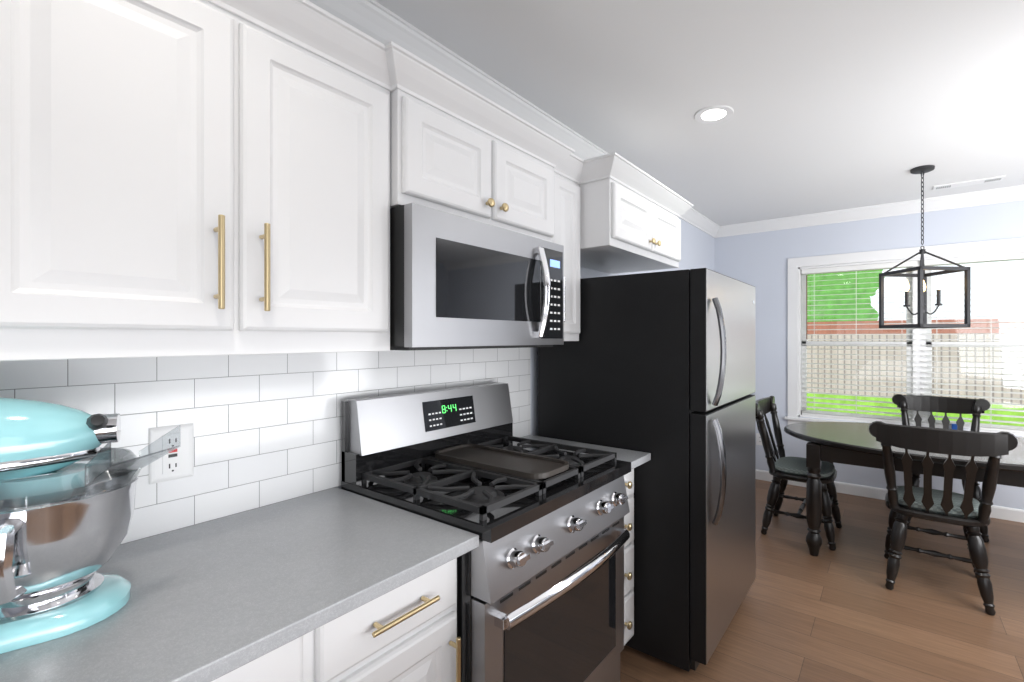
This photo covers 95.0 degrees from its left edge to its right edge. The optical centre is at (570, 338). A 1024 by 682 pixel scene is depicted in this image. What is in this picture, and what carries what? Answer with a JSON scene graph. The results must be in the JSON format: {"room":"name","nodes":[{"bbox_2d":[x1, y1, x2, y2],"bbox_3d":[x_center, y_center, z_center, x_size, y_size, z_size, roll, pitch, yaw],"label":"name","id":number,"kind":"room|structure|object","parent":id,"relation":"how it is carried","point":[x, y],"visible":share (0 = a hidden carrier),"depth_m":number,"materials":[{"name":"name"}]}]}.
{"room":"kitchen","nodes":[
{"label":"kitchen","id":0,"kind":"room"},
{"bbox_2d":[337,218,714,488],"bbox_3d":[-0.530,0.127,2.047,0.120,2.567,7.330,0,0,35],"label":"wall","id":1,"kind":"structure","parent":0,"point":[697,248],"depth_m":4.18,"materials":[{"name":"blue paint"}]},
{"bbox_2d":[149,423,193,484],"bbox_3d":[-1.026,0.295,1.200,0.010,0.140,0.090,0,0,35],"label":"outlet","id":2,"kind":"object","parent":1,"relation":"attached to","point":[177,463],"visible":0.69,"depth_m":1.20,"materials":[{"name":"white plastic"}]},
{"bbox_2d":[0,0,395,360],"bbox_3d":[-0.879,-0.378,1.136,0.322,0.833,0.798,0,0,35],"label":"upper cabinet","id":3,"kind":"object","parent":1,"relation":"attached to","point":[178,178],"depth_m":0.98,"materials":[{"name":"white wood"}]},
{"bbox_2d":[0,347,529,544],"bbox_3d":[-1.349,0.253,0.745,0.007,0.490,4.016,0,0,35],"label":"backsplash","id":4,"kind":"structure","parent":1,"relation":"attached to","point":[267,429],"depth_m":1.34,"materials":[{"name":"white tile"}]},
{"bbox_2d":[396,56,559,244],"bbox_3d":[-0.422,-0.595,1.774,0.352,0.400,0.762,0,0,35],"label":"upper cabinet","id":5,"kind":"object","parent":1,"relation":"attached to","point":[455,155],"depth_m":1.58,"materials":[{"name":"white wood"}]},
{"bbox_2d":[390,203,563,349],"bbox_3d":[-0.379,-0.176,1.744,0.457,0.427,0.754,0,0,35],"label":"microwave","id":6,"kind":"object","parent":5,"relation":"attached to","point":[458,282],"visible":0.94,"depth_m":1.52,"materials":[{"name":"silver metal"}]},
{"bbox_2d":[308,0,719,237],"bbox_3d":[-0.454,-1.108,1.983,0.078,0.098,7.070,0,0,35],"label":"crown molding","id":7,"kind":"structure","parent":1,"relation":"attached to","point":[375,20],"depth_m":1.92,"materials":[{"name":"white wood"}]},
{"bbox_2d":[560,152,587,340],"bbox_3d":[-0.147,-0.391,2.201,0.322,0.808,0.246,0,0,35],"label":"upper cabinet","id":8,"kind":"object","parent":1,"relation":"attached to","point":[571,173],"depth_m":2.14,"materials":[{"name":"white wood"}]},
{"bbox_2d":[584,160,683,273],"bbox_3d":[0.232,-0.611,2.606,0.486,0.368,0.844,0,0,35],"label":"upper cabinet","id":9,"kind":"object","parent":1,"relation":"attached to","point":[631,224],"depth_m":2.32,"materials":[{"name":"white wood"}]},
{"bbox_2d":[375,0,1023,225],"bbox_3d":[1.579,-1.207,0.596,5.240,0.100,7.330,0,0,35],"label":"ceiling","id":10,"kind":"structure","parent":0,"point":[835,105],"depth_m":2.13,"materials":[{"name":"white paint"}]},
{"bbox_2d":[694,105,733,123],"bbox_3d":[0.737,-1.154,2.407,0.200,0.006,0.200,0,0,35],"label":"recessed light","id":11,"kind":"object","parent":10,"relation":"in","point":[712,114],"visible":1,"depth_m":2.40,"materials":[{"name":"white plastic"}]},
{"bbox_2d":[879,165,970,328],"bbox_3d":[2.393,-0.614,3.174,0.352,1.085,0.352,0,0,-5],"label":"pendant chandelier","id":12,"kind":"object","parent":10,"relation":"hanging from","point":[921,276],"visible":1,"depth_m":3.12,"materials":[{"name":"black metal"}]},
{"bbox_2d":[933,175,1004,189],"bbox_3d":[2.946,-1.152,3.467,0.400,0.008,0.110,0,0,35],"label":"ceiling vent","id":13,"kind":"object","parent":10,"relation":"in","point":[971,182],"visible":1,"depth_m":3.46,"materials":[{"name":"white metal"}]},
{"bbox_2d":[620,479,1023,681],"bbox_3d":[1.579,1.440,0.596,5.240,0.060,7.330,0,0,35],"label":"floor","id":14,"kind":"structure","parent":0,"point":[841,613],"depth_m":2.40,"materials":[{"name":"wood"}]},
{"bbox_2d":[220,631,323,681],"bbox_3d":[-0.965,0.968,0.755,0.612,0.884,0.762,0,0,35],"label":"base cabinet","id":15,"kind":"object","parent":14,"relation":"on","point":[303,661],"depth_m":0.87,"materials":[{"name":"white wood"}]},
{"bbox_2d":[324,559,460,681],"bbox_3d":[-0.641,0.968,1.226,0.612,0.884,0.380,0,0,35],"label":"base cabinet","id":16,"kind":"object","parent":14,"relation":"on","point":[409,634],"depth_m":1.06,"materials":[{"name":"white wood"}]},
{"bbox_2d":[0,487,478,681],"bbox_3d":[-1.269,0.511,0.260,0.672,0.030,2.688,0,0,35],"label":"countertop","id":17,"kind":"structure","parent":16,"relation":"on","point":[208,601],"depth_m":0.94,"materials":[{"name":"grey stone"}]},
{"bbox_2d":[0,398,180,653],"bbox_3d":[-0.979,0.295,0.768,0.518,0.400,0.296,0,0,-37],"label":"stand mixer","id":18,"kind":"object","parent":17,"relation":"on","point":[65,519],"visible":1,"depth_m":0.78,"materials":[{"name":"teal metal"}]},
{"bbox_2d":[341,383,630,681],"bbox_3d":[-0.242,0.807,1.650,0.746,1.205,0.758,0,0,35],"label":"range","id":19,"kind":"object","parent":14,"relation":"on","point":[540,583],"visible":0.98,"depth_m":1.51,"materials":[{"name":"silver metal"}]},
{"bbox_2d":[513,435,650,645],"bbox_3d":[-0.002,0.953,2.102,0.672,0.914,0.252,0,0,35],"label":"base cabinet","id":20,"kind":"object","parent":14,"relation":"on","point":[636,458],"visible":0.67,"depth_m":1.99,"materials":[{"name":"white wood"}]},
{"bbox_2d":[538,268,754,671],"bbox_3d":[0.451,0.562,2.456,0.932,1.695,0.828,0,0,35],"label":"fridge","id":21,"kind":"object","parent":14,"relation":"on","point":[659,367],"visible":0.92,"depth_m":2.03,"materials":[{"name":"black metal"}]},
{"bbox_2d":[755,396,841,550],"bbox_3d":[1.659,0.939,3.436,0.555,0.950,0.624,0,0,35],"label":"chair","id":22,"kind":"object","parent":14,"relation":"on","point":[783,469],"visible":0.96,"depth_m":3.34,"materials":[{"name":"black wood"}]},
{"bbox_2d":[784,422,1023,555],"bbox_3d":[2.321,1.030,2.981,1.760,0.760,1.060,0,0,35],"label":"dining table","id":23,"kind":"object","parent":14,"relation":"on","point":[854,443],"visible":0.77,"depth_m":2.96,"materials":[{"name":"black wood"}]},
{"bbox_2d":[892,394,990,541],"bbox_3d":[2.833,0.939,3.567,0.624,0.950,0.555,0,0,35],"label":"chair","id":24,"kind":"object","parent":14,"relation":"on","point":[975,408],"visible":0.29,"depth_m":3.72,"materials":[{"name":"black wood"}]},
{"bbox_2d":[868,421,1018,614],"bbox_3d":[2.070,0.939,2.651,0.624,0.950,0.555,0,0,35],"label":"chair","id":25,"kind":"object","parent":14,"relation":"on","point":[968,512],"visible":1,"depth_m":2.48,"materials":[{"name":"black wood"}]},
{"bbox_2d":[715,200,1023,509],"bbox_3d":[3.616,0.127,3.558,5.000,2.567,0.140,0,0,35],"label":"wall","id":26,"kind":"structure","parent":0,"point":[759,261],"depth_m":4.40,"materials":[{"name":"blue paint"}]},
{"bbox_2d":[756,433,762,445],"bbox_3d":[1.889,1.010,4.656,0.072,0.116,0.008,0,0,35],"label":"outlet","id":27,"kind":"object","parent":26,"relation":"attached to","point":[758,440],"visible":0.81,"depth_m":4.66,"materials":[{"name":"white plastic"}]},
{"bbox_2d":[720,185,1023,236],"bbox_3d":[3.591,-1.108,3.443,4.910,0.098,0.078,0,0,35],"label":"crown molding","id":28,"kind":"structure","parent":26,"relation":"attached to","point":[1014,193],"depth_m":4.05,"materials":[{"name":"white wood"}]},
{"bbox_2d":[755,469,1023,522],"bbox_3d":[3.572,1.362,3.495,5.000,0.096,0.014,0,0,35],"label":"baseboard","id":29,"kind":"structure","parent":26,"relation":"attached to","point":[1007,513],"depth_m":4.12,"materials":[{"name":"white wood"}]},
{"bbox_2d":[785,238,1023,436],"bbox_3d":[2.969,0.045,3.976,2.080,1.630,0.185,0,0,35],"label":"window","id":30,"kind":"structure","parent":26,"relation":"in","point":[796,300],"depth_m":4.07,"materials":[{"name":"white"}]},
{"bbox_2d":[801,253,1023,432],"bbox_3d":[2.956,0.035,3.957,1.804,1.386,0.066,0,0,35],"label":"window blinds","id":31,"kind":"object","parent":30,"relation":"attached to","point":[985,258],"visible":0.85,"depth_m":3.98,"materials":[{"name":"white plastic"}]},
{"bbox_2d":[951,423,956,429],"bbox_3d":[3.127,0.725,3.782,0.060,0.059,0.034,0,0,35],"label":"box","id":32,"kind":"object","parent":30,"relation":"on","point":[954,426],"visible":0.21,"depth_m":3.77,"materials":[{"name":"blue"}]},
{"label":"outside","id":33,"kind":"structure","parent":0,"visible":0},
{"bbox_2d":[807,260,1023,425],"bbox_3d":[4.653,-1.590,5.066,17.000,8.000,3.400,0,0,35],"label":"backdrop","id":34,"kind":"structure","parent":33,"point":[984,282],"depth_m":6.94,"materials":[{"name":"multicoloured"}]}
]}

